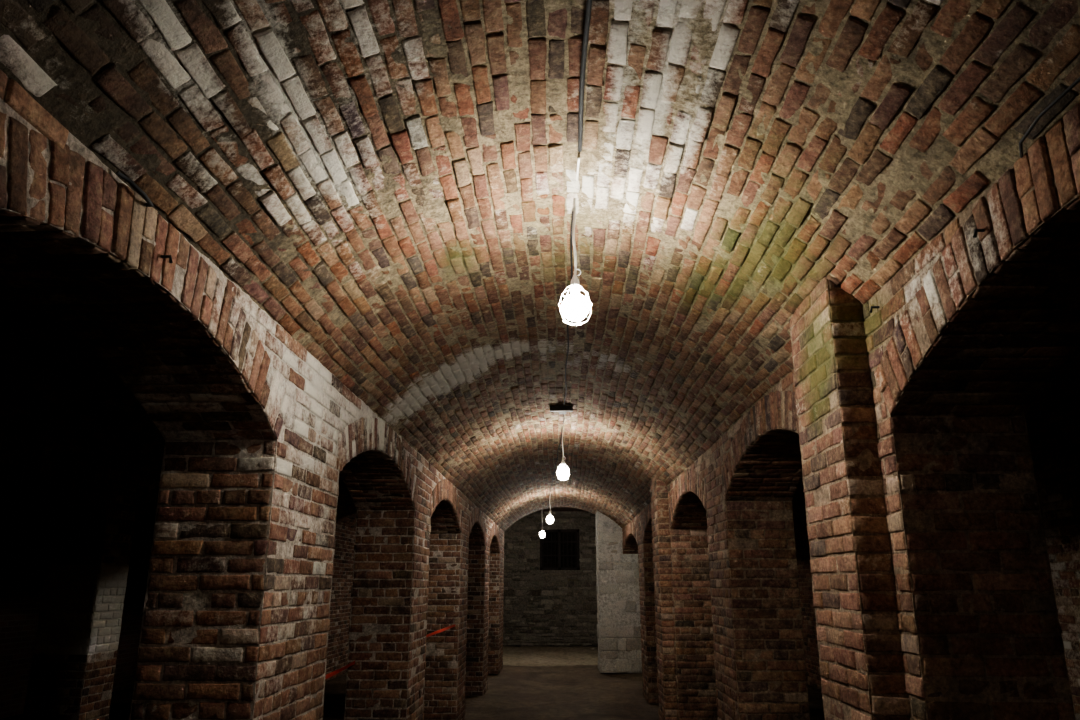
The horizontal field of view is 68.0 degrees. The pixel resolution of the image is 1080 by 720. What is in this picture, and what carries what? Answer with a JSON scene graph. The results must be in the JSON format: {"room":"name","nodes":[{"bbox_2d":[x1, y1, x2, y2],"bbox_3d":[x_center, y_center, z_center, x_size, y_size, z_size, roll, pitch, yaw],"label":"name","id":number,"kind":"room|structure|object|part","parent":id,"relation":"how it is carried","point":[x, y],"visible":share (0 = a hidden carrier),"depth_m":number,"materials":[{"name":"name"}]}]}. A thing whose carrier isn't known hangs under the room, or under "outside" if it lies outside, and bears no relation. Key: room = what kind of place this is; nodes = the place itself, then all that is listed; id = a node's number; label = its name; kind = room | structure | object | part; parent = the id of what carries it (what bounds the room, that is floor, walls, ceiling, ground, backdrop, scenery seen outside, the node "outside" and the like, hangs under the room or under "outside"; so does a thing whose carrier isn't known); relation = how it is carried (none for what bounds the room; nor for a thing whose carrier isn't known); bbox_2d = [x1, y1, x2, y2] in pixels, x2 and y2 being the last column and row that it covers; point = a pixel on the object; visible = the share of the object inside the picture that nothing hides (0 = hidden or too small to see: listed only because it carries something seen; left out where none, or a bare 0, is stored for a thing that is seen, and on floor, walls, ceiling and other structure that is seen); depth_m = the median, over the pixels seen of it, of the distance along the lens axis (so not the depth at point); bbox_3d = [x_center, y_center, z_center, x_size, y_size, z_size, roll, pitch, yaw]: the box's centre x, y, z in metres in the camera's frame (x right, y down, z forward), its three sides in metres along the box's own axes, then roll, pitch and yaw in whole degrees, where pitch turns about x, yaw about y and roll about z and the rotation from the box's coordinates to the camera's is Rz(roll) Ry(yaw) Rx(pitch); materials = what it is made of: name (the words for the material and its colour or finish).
{"room":"underground passage","nodes":[
{"label":"underground passage","id":0,"kind":"room"},
{"bbox_2d":[0,480,155,718],"bbox_3d":[-6.696,2.474,9.725,0.001,3.700,26.700,0,-16,1],"label":"wall","id":1,"kind":"structure","parent":0,"point":[26,526],"depth_m":10.41,"materials":[{"name":"brick"}]},
{"bbox_2d":[0,432,355,719],"bbox_3d":[-4.135,2.098,6.539,0.499,2.700,20.508,0,-16,1],"label":"wall","id":2,"kind":"structure","parent":0,"point":[96,504],"depth_m":7.04,"materials":[{"name":"brick"}]},
{"bbox_2d":[0,286,356,528],"bbox_3d":[-2.699,0.590,6.948,2.523,0.615,20.552,0,-16,1],"label":"ceiling","id":3,"kind":"structure","parent":0,"point":[54,391],"depth_m":5.97,"materials":[{"name":"brick"}]},
{"bbox_2d":[0,69,503,719],"bbox_3d":[-1.260,2.078,6.465,0.510,2.702,20.507,0,-16,1],"label":"wall","id":4,"kind":"structure","parent":0,"point":[259,435],"depth_m":3.28,"materials":[{"name":"brick"}]},
{"bbox_2d":[116,171,152,206],"bbox_3d":[-1.118,-0.470,2.226,0.045,0.032,0.178,0,-16,1],"label":"stub","id":5,"kind":"object","parent":4,"relation":"attached to","point":[137,188],"visible":1,"depth_m":2.20,"materials":[{"name":"black metal"}]},
{"bbox_2d":[161,255,172,262],"bbox_3d":[-1.119,-0.303,2.402,0.035,0.026,0.010,0,-16,1],"label":"iron hook","id":6,"kind":"object","parent":4,"relation":"attached to","point":[162,256],"visible":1,"depth_m":2.40,"materials":[{"name":"black metal"}]},
{"bbox_2d":[325,661,354,678],"bbox_3d":[-1.475,2.061,5.135,0.008,0.057,2.300,0,-16,1],"label":"barrier tape","id":7,"kind":"object","parent":4,"relation":"attached to","point":[353,662],"visible":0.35,"depth_m":5.80,"materials":[{"name":"red plastic"}]},
{"bbox_2d":[426,624,454,637],"bbox_3d":[-1.012,2.763,8.167,0.008,0.028,2.300,0,-16,1],"label":"barrier tape","id":8,"kind":"object","parent":4,"relation":"attached to","point":[449,627],"visible":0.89,"depth_m":8.09,"materials":[{"name":"red plastic"}]},
{"bbox_2d":[12,646,824,719],"bbox_3d":[0.261,4.219,9.042,13.920,0.054,26.700,0,-16,1],"label":"floor","id":9,"kind":"structure","parent":0,"point":[533,682],"depth_m":12.27,"materials":[{"name":"concrete"}]},
{"bbox_2d":[0,0,1079,530],"bbox_3d":[0.179,0.564,6.851,2.525,0.614,20.510,0,-16,1],"label":"ceiling","id":10,"kind":"structure","parent":0,"point":[393,184],"depth_m":2.75,"materials":[{"name":"brick"}]},
{"bbox_2d":[550,428,562,491],"bbox_3d":[0.207,1.491,11.045,0.024,0.029,5.679,0,-16,-1],"label":"power cord","id":11,"kind":"object","parent":10,"relation":"attached to","point":[562,428],"visible":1,"depth_m":10.00,"materials":[{"name":"black rubber"}]},
{"bbox_2d":[550,406,572,413],"bbox_3d":[0.196,0.452,7.329,0.210,0.056,0.160,0,-16,1],"label":"batten","id":12,"kind":"object","parent":10,"relation":"attached to","point":[560,409],"visible":1,"depth_m":7.30,"materials":[{"name":"metal"}]},
{"bbox_2d":[556,425,569,480],"bbox_3d":[0.233,0.944,8.145,0.140,0.570,0.140,0,-16,1],"label":"work light","id":13,"kind":"object","parent":10,"relation":"hanging from","point":[562,464],"visible":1,"depth_m":8.12,"materials":[{"name":"white plastic"}]},
{"bbox_3d":[0.233,0.841,8.174,0.020,0.356,0.014,6,-17,-20],"label":"drop cord","id":14,"kind":"part","parent":13,"relation":"part of","materials":[{"name":"white plastic"}]},
{"bbox_2d":[563,211,573,423],"bbox_3d":[0.192,-0.006,5.730,0.022,0.020,4.715,0,-16,1],"label":"power cord","id":15,"kind":"object","parent":10,"relation":"attached to","point":[572,211],"visible":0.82,"depth_m":4.61,"materials":[{"name":"black rubber"}]},
{"bbox_2d":[558,198,591,325],"bbox_3d":[0.144,-0.413,3.313,0.140,0.569,0.140,0,-16,1],"label":"work light","id":16,"kind":"object","parent":10,"relation":"hanging from","point":[575,286],"visible":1,"depth_m":3.28,"materials":[{"name":"white plastic"}]},
{"bbox_3d":[0.144,-0.517,3.341,0.020,0.355,0.014,6,-17,-20],"label":"drop cord","id":17,"kind":"part","parent":16,"relation":"part of","materials":[{"name":"white plastic"}]},
{"bbox_2d":[570,274,579,292],"bbox_3d":[0.144,-0.315,3.285,0.038,0.077,0.038,0,-16,1],"label":"socket","id":18,"kind":"object","parent":16,"relation":"attached to","point":[574,284],"depth_m":3.27,"materials":[{"name":"white plastic"}]},
{"bbox_2d":[576,157,579,180],"bbox_3d":[0.148,-0.744,3.117,0.009,0.013,0.165,0,-16,0],"label":"power cord","id":19,"kind":"object","parent":10,"relation":"attached to","point":[578,161],"visible":1,"depth_m":3.11,"materials":[{"name":"white plastic"}]},
{"bbox_2d":[578,0,591,151],"bbox_3d":[0.072,-1.587,0.055,0.032,0.045,6.051,0,-16,1],"label":"power cable","id":20,"kind":"object","parent":10,"relation":"attached to","point":[588,2],"visible":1,"depth_m":2.46,"materials":[{"name":"rubber"}]},
{"bbox_2d":[503,511,597,645],"bbox_3d":[0.789,6.097,22.595,14.261,3.718,0.584,0,-16,1],"label":"wall","id":21,"kind":"structure","parent":0,"point":[541,607],"depth_m":22.31,"materials":[{"name":"brick"}]},
{"bbox_2d":[540,530,579,569],"bbox_3d":[0.559,5.384,22.703,1.120,1.120,0.080,0,-16,1],"label":"window","id":22,"kind":"structure","parent":21,"relation":"in","point":[559,541],"depth_m":22.69,"materials":[{"name":"metal"}]},
{"bbox_2d":[535,507,584,511],"bbox_3d":[0.534,3.506,19.938,13.920,0.001,6.300,0,-16,1],"label":"ceiling","id":23,"kind":"structure","parent":0,"point":[553,508],"depth_m":22.26,"materials":[{"name":"brick"}]},
{"bbox_2d":[596,511,641,672],"bbox_3d":[1.635,4.482,15.927,1.010,3.200,0.876,0,-16,1],"label":"wall","id":24,"kind":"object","parent":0,"point":[618,593],"visible":0.6,"depth_m":15.46,"materials":[{"name":"stone"}]},
{"bbox_2d":[622,100,1079,719],"bbox_3d":[1.544,1.844,6.043,0.636,2.921,19.716,0,-16,1],"label":"wall","id":25,"kind":"structure","parent":0,"point":[903,425],"depth_m":2.87,"materials":[{"name":"brick"}]},
{"bbox_2d":[973,229,983,237],"bbox_3d":[1.232,-0.357,2.248,0.033,0.026,0.010,0,-16,1],"label":"iron hook","id":26,"kind":"object","parent":25,"relation":"attached to","point":[975,230],"visible":1,"depth_m":2.25,"materials":[{"name":"black metal"}]},
{"bbox_2d":[1019,77,1079,157],"bbox_3d":[1.205,-0.588,1.890,0.051,0.033,0.384,-1,-16,5],"label":"power cord","id":27,"kind":"object","parent":25,"relation":"attached to","point":[1077,81],"visible":1,"depth_m":1.88,"materials":[{"name":"black rubber"}]},
{"bbox_2d":[792,349,1079,521],"bbox_3d":[3.059,0.549,6.799,2.524,0.612,20.554,0,-16,1],"label":"ceiling","id":28,"kind":"structure","parent":0,"point":[1053,420],"depth_m":6.25,"materials":[{"name":"brick"}]},
{"bbox_2d":[794,444,1079,719],"bbox_3d":[4.494,2.036,6.318,0.499,2.700,20.507,0,-16,1],"label":"wall","id":29,"kind":"structure","parent":0,"point":[1057,473],"depth_m":6.55,"materials":[{"name":"brick"}]}
]}

